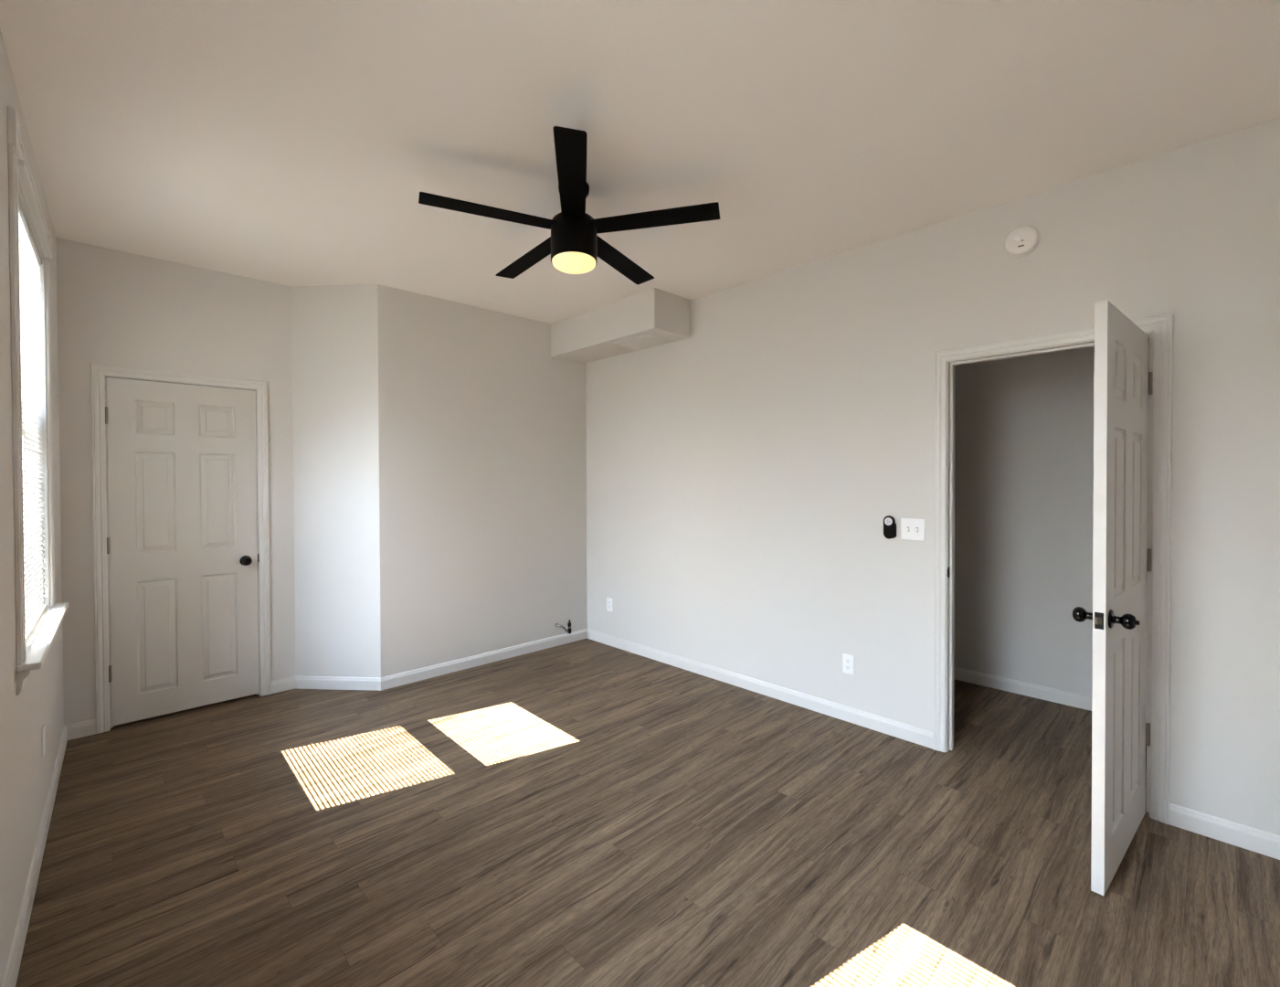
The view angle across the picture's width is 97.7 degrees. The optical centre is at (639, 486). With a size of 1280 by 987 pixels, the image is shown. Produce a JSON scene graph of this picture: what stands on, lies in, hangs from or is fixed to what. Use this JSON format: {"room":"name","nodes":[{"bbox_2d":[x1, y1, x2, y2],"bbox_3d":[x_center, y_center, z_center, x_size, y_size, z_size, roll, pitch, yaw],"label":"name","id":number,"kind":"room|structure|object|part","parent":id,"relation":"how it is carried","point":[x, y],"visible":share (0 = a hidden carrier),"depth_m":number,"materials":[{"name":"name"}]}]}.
{"room":"empty bedroom","nodes":[
{"label":"empty bedroom","id":0,"kind":"room"},
{"bbox_2d":[0,28,63,986],"bbox_3d":[-1.374,0.037,0.969,0.200,2.778,5.999,-1,1,-43],"label":"wall","id":1,"kind":"structure","parent":0,"point":[26,776],"depth_m":1.73,"materials":[{"name":"white paint"}]},
{"bbox_2d":[1,725,67,986],"bbox_3d":[-1.290,1.382,1.056,0.013,0.085,5.597,-1,1,-43],"label":"baseboard","id":2,"kind":"structure","parent":1,"relation":"attached to","point":[11,974],"depth_m":1.93,"materials":[{"name":"white paint"}]},
{"bbox_2d":[7,105,68,695],"bbox_3d":[-2.421,-0.268,2.136,0.256,1.836,1.231,-1,1,-43],"label":"window","id":3,"kind":"structure","parent":1,"relation":"in","point":[32,652],"depth_m":2.02,"materials":[{"name":"white paint"}]},
{"bbox_3d":[-1.990,-0.255,1.786,0.014,1.627,0.092,-1,1,-43],"label":"casing","id":4,"kind":"part","parent":3,"relation":"part of","materials":[{"name":"white paint"}]},
{"bbox_3d":[-2.483,0.135,2.192,0.034,0.838,0.832,-1,1,-43],"label":"sash","id":5,"kind":"part","parent":3,"relation":"part of","materials":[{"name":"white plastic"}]},
{"bbox_3d":[-2.451,-0.240,2.118,0.088,1.590,0.988,-1,1,-43],"label":"frame","id":6,"kind":"part","parent":3,"relation":"part of","materials":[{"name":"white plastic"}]},
{"bbox_2d":[18,193,46,639],"bbox_3d":[-2.386,-0.243,2.178,0.041,1.584,0.983,-1,1,-43],"label":"window blind","id":7,"kind":"object","parent":3,"relation":"attached to","point":[30,258],"visible":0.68,"depth_m":2.25,"materials":[{"name":"grey plastic"}]},
{"bbox_3d":[-2.392,-1.020,2.166,0.031,0.030,0.983,-1,1,-43],"label":"head rail","id":8,"kind":"part","parent":7,"relation":"part of","materials":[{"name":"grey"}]},
{"bbox_3d":[-2.388,-0.233,2.176,0.028,1.553,0.002,-1,1,-43],"label":"ladder cord","id":9,"kind":"part","parent":7,"relation":"part of","materials":[{"name":"white fabric"}]},
{"bbox_3d":[-2.385,0.544,2.185,0.024,0.010,0.983,-1,1,-43],"label":"rail","id":10,"kind":"part","parent":7,"relation":"part of","materials":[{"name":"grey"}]},
{"bbox_3d":[-2.685,-0.236,2.497,0.028,1.553,0.002,-1,1,-43],"label":"ladder cord","id":11,"kind":"part","parent":7,"relation":"part of","materials":[{"name":"white fabric"}]},
{"bbox_3d":[-2.366,-1.112,2.189,0.028,0.130,1.025,-1,1,-43],"label":"head casing","id":12,"kind":"part","parent":3,"relation":"part of","materials":[{"name":"white paint"}]},
{"bbox_3d":[-2.747,-0.262,2.603,0.014,1.627,0.092,-1,1,-43],"label":"casing","id":13,"kind":"part","parent":3,"relation":"part of","materials":[{"name":"white paint"}]},
{"bbox_2d":[41,723,45,757],"bbox_3d":[-2.444,1.040,2.291,0.007,0.115,0.070,-1,1,-43],"label":"wall plate","id":14,"kind":"object","parent":1,"relation":"attached to","point":[43,730],"visible":1,"depth_m":2.27,"materials":[{"name":"white plastic"}]},
{"bbox_2d":[56,237,295,725],"bbox_3d":[-2.893,0.014,3.466,1.370,2.778,0.115,-1,1,-44],"label":"wall","id":15,"kind":"structure","parent":0,"point":[118,308],"depth_m":3.34,"materials":[{"name":"white paint"}]},
{"bbox_2d":[64,718,95,740],"bbox_3d":[-3.147,1.365,3.143,0.127,0.085,0.013,-1,1,-44],"label":"baseboard","id":16,"kind":"structure","parent":15,"relation":"attached to","point":[88,727],"depth_m":3.14,"materials":[{"name":"white paint"}]},
{"bbox_2d":[90,363,271,733],"bbox_3d":[-2.840,0.349,3.509,0.848,2.105,0.132,-1,1,-44],"label":"door frame","id":17,"kind":"structure","parent":15,"relation":"attached to","point":[99,373],"depth_m":3.23,"materials":[{"name":"white paint"}]},
{"bbox_2d":[105,376,259,726],"bbox_3d":[-2.798,0.373,3.459,0.727,2.018,0.104,-1,1,-44],"label":"door","id":18,"kind":"structure","parent":15,"relation":"in","point":[182,541],"depth_m":3.45,"materials":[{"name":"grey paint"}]},
{"bbox_3d":[-2.571,0.485,3.655,0.066,0.066,0.069,-1,1,-44],"label":"knob","id":19,"kind":"part","parent":18,"relation":"part of","materials":[{"name":"black metal"}]},
{"bbox_2d":[271,676,295,693],"bbox_3d":[-2.440,1.354,3.826,0.147,0.085,0.013,-1,1,-44],"label":"baseboard","id":20,"kind":"structure","parent":15,"relation":"attached to","point":[287,683],"depth_m":3.82,"materials":[{"name":"white paint"}]},
{"bbox_2d":[291,284,380,677],"bbox_3d":[-2.112,0.006,3.897,0.663,2.778,0.100,0,1,4],"label":"wall","id":21,"kind":"structure","parent":0,"point":[334,338],"depth_m":3.85,"materials":[{"name":"white paint"}]},
{"bbox_2d":[295,675,380,690],"bbox_3d":[-2.083,1.353,3.855,0.619,0.085,0.013,0,1,4],"label":"baseboard","id":22,"kind":"structure","parent":21,"relation":"attached to","point":[334,682],"depth_m":3.85,"materials":[{"name":"white paint"}]},
{"bbox_2d":[377,284,587,677],"bbox_3d":[-1.105,-0.005,4.566,2.006,2.778,0.120,-1,1,-44],"label":"wall","id":23,"kind":"structure","parent":0,"point":[482,431],"depth_m":4.31,"materials":[{"name":"white paint"}]},
{"bbox_2d":[380,628,587,689],"bbox_3d":[-1.128,1.342,4.462,1.812,0.085,0.013,-1,1,-44],"label":"baseboard","id":24,"kind":"structure","parent":23,"relation":"attached to","point":[444,668],"depth_m":4.32,"materials":[{"name":"white paint"}]},
{"bbox_2d":[554,619,571,633],"bbox_3d":[-0.667,1.215,4.855,0.142,0.118,0.042,0,1,-9],"label":"supply valve","id":25,"kind":"object","parent":23,"relation":"attached to","point":[568,630],"visible":1,"depth_m":4.85,"materials":[{"name":"silver metal"}]},
{"bbox_2d":[550,287,690,362],"bbox_3d":[-0.195,-1.257,4.486,0.381,0.280,1.246,-1,1,-44],"label":"soffit","id":26,"kind":"structure","parent":0,"point":[587,336],"depth_m":4.20,"materials":[{"name":"white paint"}]},
{"bbox_2d":[612,333,674,349],"bbox_3d":[0.021,-1.109,4.295,0.287,0.011,0.390,-1,1,-44],"label":"ceiling vent","id":27,"kind":"object","parent":26,"relation":"in","point":[644,341],"visible":1,"depth_m":4.27,"materials":[{"name":"white metal"}]},
{"bbox_2d":[0,0,1279,323],"bbox_3d":[0.338,-1.436,2.506,5.200,0.120,7.550,-1,1,-44],"label":"ceiling","id":28,"kind":"structure","parent":0,"point":[290,142],"depth_m":2.08,"materials":[{"name":"white paint"}]},
{"bbox_2d":[418,126,719,285],"bbox_3d":[-0.325,-1.185,2.590,1.287,0.379,1.239,-1,1,-44],"label":"ceiling fan","id":29,"kind":"object","parent":28,"relation":"hanging from","point":[574,245],"visible":1,"depth_m":2.45,"materials":[{"name":"black metal"}]},
{"bbox_3d":[-0.645,-1.183,2.406,0.570,0.024,0.116,0,1,-23],"label":"blade","id":30,"kind":"part","parent":29,"relation":"part of","materials":[{"name":"black"}]},
{"bbox_3d":[-0.549,-1.159,2.837,0.116,0.045,0.570,-1,1,-42],"label":"blade","id":31,"kind":"part","parent":29,"relation":"part of","materials":[{"name":"black"}]},
{"bbox_3d":[-0.263,-1.199,2.183,0.115,0.057,0.569,0,1,-5],"label":"blade","id":32,"kind":"part","parent":29,"relation":"part of","materials":[{"name":"black"}]},
{"bbox_2d":[551,251,595,274],"bbox_3d":[-0.300,-1.017,2.547,0.198,0.043,0.199,-1,1,-44],"label":"diffuser","id":33,"kind":"object","parent":29,"relation":"attached to","point":[572,262],"depth_m":2.50,"materials":[{"name":"beige glass"}]},
{"bbox_3d":[-0.110,-1.161,2.878,0.115,0.053,0.570,0,1,30],"label":"blade","id":34,"kind":"part","parent":29,"relation":"part of","materials":[{"name":"black"}]},
{"bbox_3d":[0.065,-1.187,2.477,0.570,0.036,0.114,0,1,13],"label":"blade","id":35,"kind":"part","parent":29,"relation":"part of","materials":[{"name":"black"}]},
{"bbox_2d":[15,637,1279,986],"bbox_3d":[0.349,1.461,2.539,5.200,0.120,7.550,-1,1,-44],"label":"floor","id":36,"kind":"structure","parent":0,"point":[585,812],"depth_m":2.17,"materials":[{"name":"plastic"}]},
{"bbox_2d":[585,116,1279,835],"bbox_3d":[1.637,0.003,2.967,0.115,2.778,6.391,-1,1,-44],"label":"wall","id":37,"kind":"structure","parent":0,"point":[745,472],"depth_m":3.06,"materials":[{"name":"white paint"}]},
{"bbox_2d":[606,597,612,611],"bbox_3d":[-0.265,1.023,4.862,0.007,0.115,0.070,-1,1,-44],"label":"electrical outlet","id":38,"kind":"object","parent":37,"relation":"attached to","point":[608,599],"visible":1,"depth_m":4.86,"materials":[{"name":"white plastic"}]},
{"bbox_2d":[586,628,932,748],"bbox_3d":[0.538,1.341,4.032,0.013,0.085,2.947,-1,1,-44],"label":"baseboard","id":39,"kind":"structure","parent":37,"relation":"attached to","point":[915,735],"depth_m":3.62,"materials":[{"name":"white paint"}]},
{"bbox_2d":[842,653,854,675],"bbox_3d":[1.233,1.050,3.312,0.007,0.115,0.070,-1,1,-44],"label":"electrical outlet","id":40,"kind":"object","parent":37,"relation":"attached to","point":[848,661],"visible":1,"depth_m":3.31,"materials":[{"name":"white plastic"}]},
{"bbox_2d":[845,657,850,663],"bbox_3d":[1.232,1.031,3.310,0.002,0.033,0.033,-1,1,-44],"label":"receptacle","id":41,"kind":"object","parent":40,"relation":"attached to","point":[847,660],"depth_m":3.31,"materials":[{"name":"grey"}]},
{"bbox_2d":[845,664,850,670],"bbox_3d":[1.232,1.070,3.311,0.002,0.033,0.033,-1,1,-44],"label":"receptacle","id":42,"kind":"object","parent":40,"relation":"attached to","point":[847,666],"depth_m":3.31,"materials":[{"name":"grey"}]},
{"bbox_2d":[883,515,896,539],"bbox_3d":[1.391,0.225,3.120,0.029,0.129,0.067,-1,1,-44],"label":"remote control","id":43,"kind":"object","parent":37,"relation":"attached to","point":[889,522],"visible":1,"depth_m":3.11,"materials":[{"name":"black plastic"}]},
{"bbox_2d":[900,518,924,540],"bbox_3d":[1.479,0.231,3.037,0.020,0.117,0.122,-1,1,-44],"label":"light switch","id":44,"kind":"object","parent":37,"relation":"attached to","point":[911,529],"visible":1,"depth_m":3.04,"materials":[{"name":"white plastic"}]},
{"bbox_2d":[1004,225,1039,256],"bbox_3d":[1.811,-1.169,2.654,0.044,0.138,0.138,-1,1,-44],"label":"smoke detector","id":45,"kind":"object","parent":37,"relation":"attached to","point":[1022,240],"visible":1,"depth_m":2.64,"materials":[{"name":"white plastic"}]},
{"bbox_2d":[932,314,1173,824],"bbox_3d":[1.921,0.341,2.679,0.148,2.105,0.910,-1,1,-44],"label":"door frame","id":46,"kind":"structure","parent":37,"relation":"attached to","point":[1158,329],"depth_m":2.39,"materials":[{"name":"white paint"}]},
{"bbox_2d":[1072,299,1153,896],"bbox_3d":[1.857,0.378,2.142,0.778,2.020,0.182,-1,1,-40],"label":"door","id":47,"kind":"structure","parent":37,"relation":"in","point":[1123,382],"depth_m":2.02,"materials":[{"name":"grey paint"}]},
{"bbox_3d":[1.579,0.455,1.984,0.066,0.066,0.069,-1,1,-40],"label":"knob","id":48,"kind":"part","parent":47,"relation":"part of","materials":[{"name":"black metal"}]},
{"bbox_3d":[1.564,0.456,1.904,0.002,0.057,0.025,-1,1,-40],"label":"latch plate","id":49,"kind":"part","parent":47,"relation":"part of","materials":[{"name":"metal"}]},
{"bbox_3d":[1.645,0.456,1.904,0.066,0.066,0.069,-1,1,-40],"label":"knob","id":50,"kind":"part","parent":47,"relation":"part of","materials":[{"name":"black metal"}]},
{"bbox_2d":[1168,803,1279,859],"bbox_3d":[2.641,1.358,1.857,0.013,0.085,1.284,-1,1,-44],"label":"baseboard","id":51,"kind":"structure","parent":37,"relation":"attached to","point":[1234,833],"depth_m":2.20,"materials":[{"name":"white paint"}]},
{"bbox_2d":[953,338,1149,708],"bbox_3d":[2.818,-0.008,3.503,0.120,2.778,5.520,-1,1,-44],"label":"wall","id":52,"kind":"structure","parent":0,"point":[1024,425],"depth_m":3.69,"materials":[{"name":"white paint"}]},
{"bbox_2d":[953,666,1146,722],"bbox_3d":[2.775,1.339,3.472,0.013,0.085,5.280,-1,1,-44],"label":"baseboard","id":53,"kind":"structure","parent":52,"relation":"attached to","point":[1044,692],"depth_m":3.70,"materials":[{"name":"white paint"}]}
]}

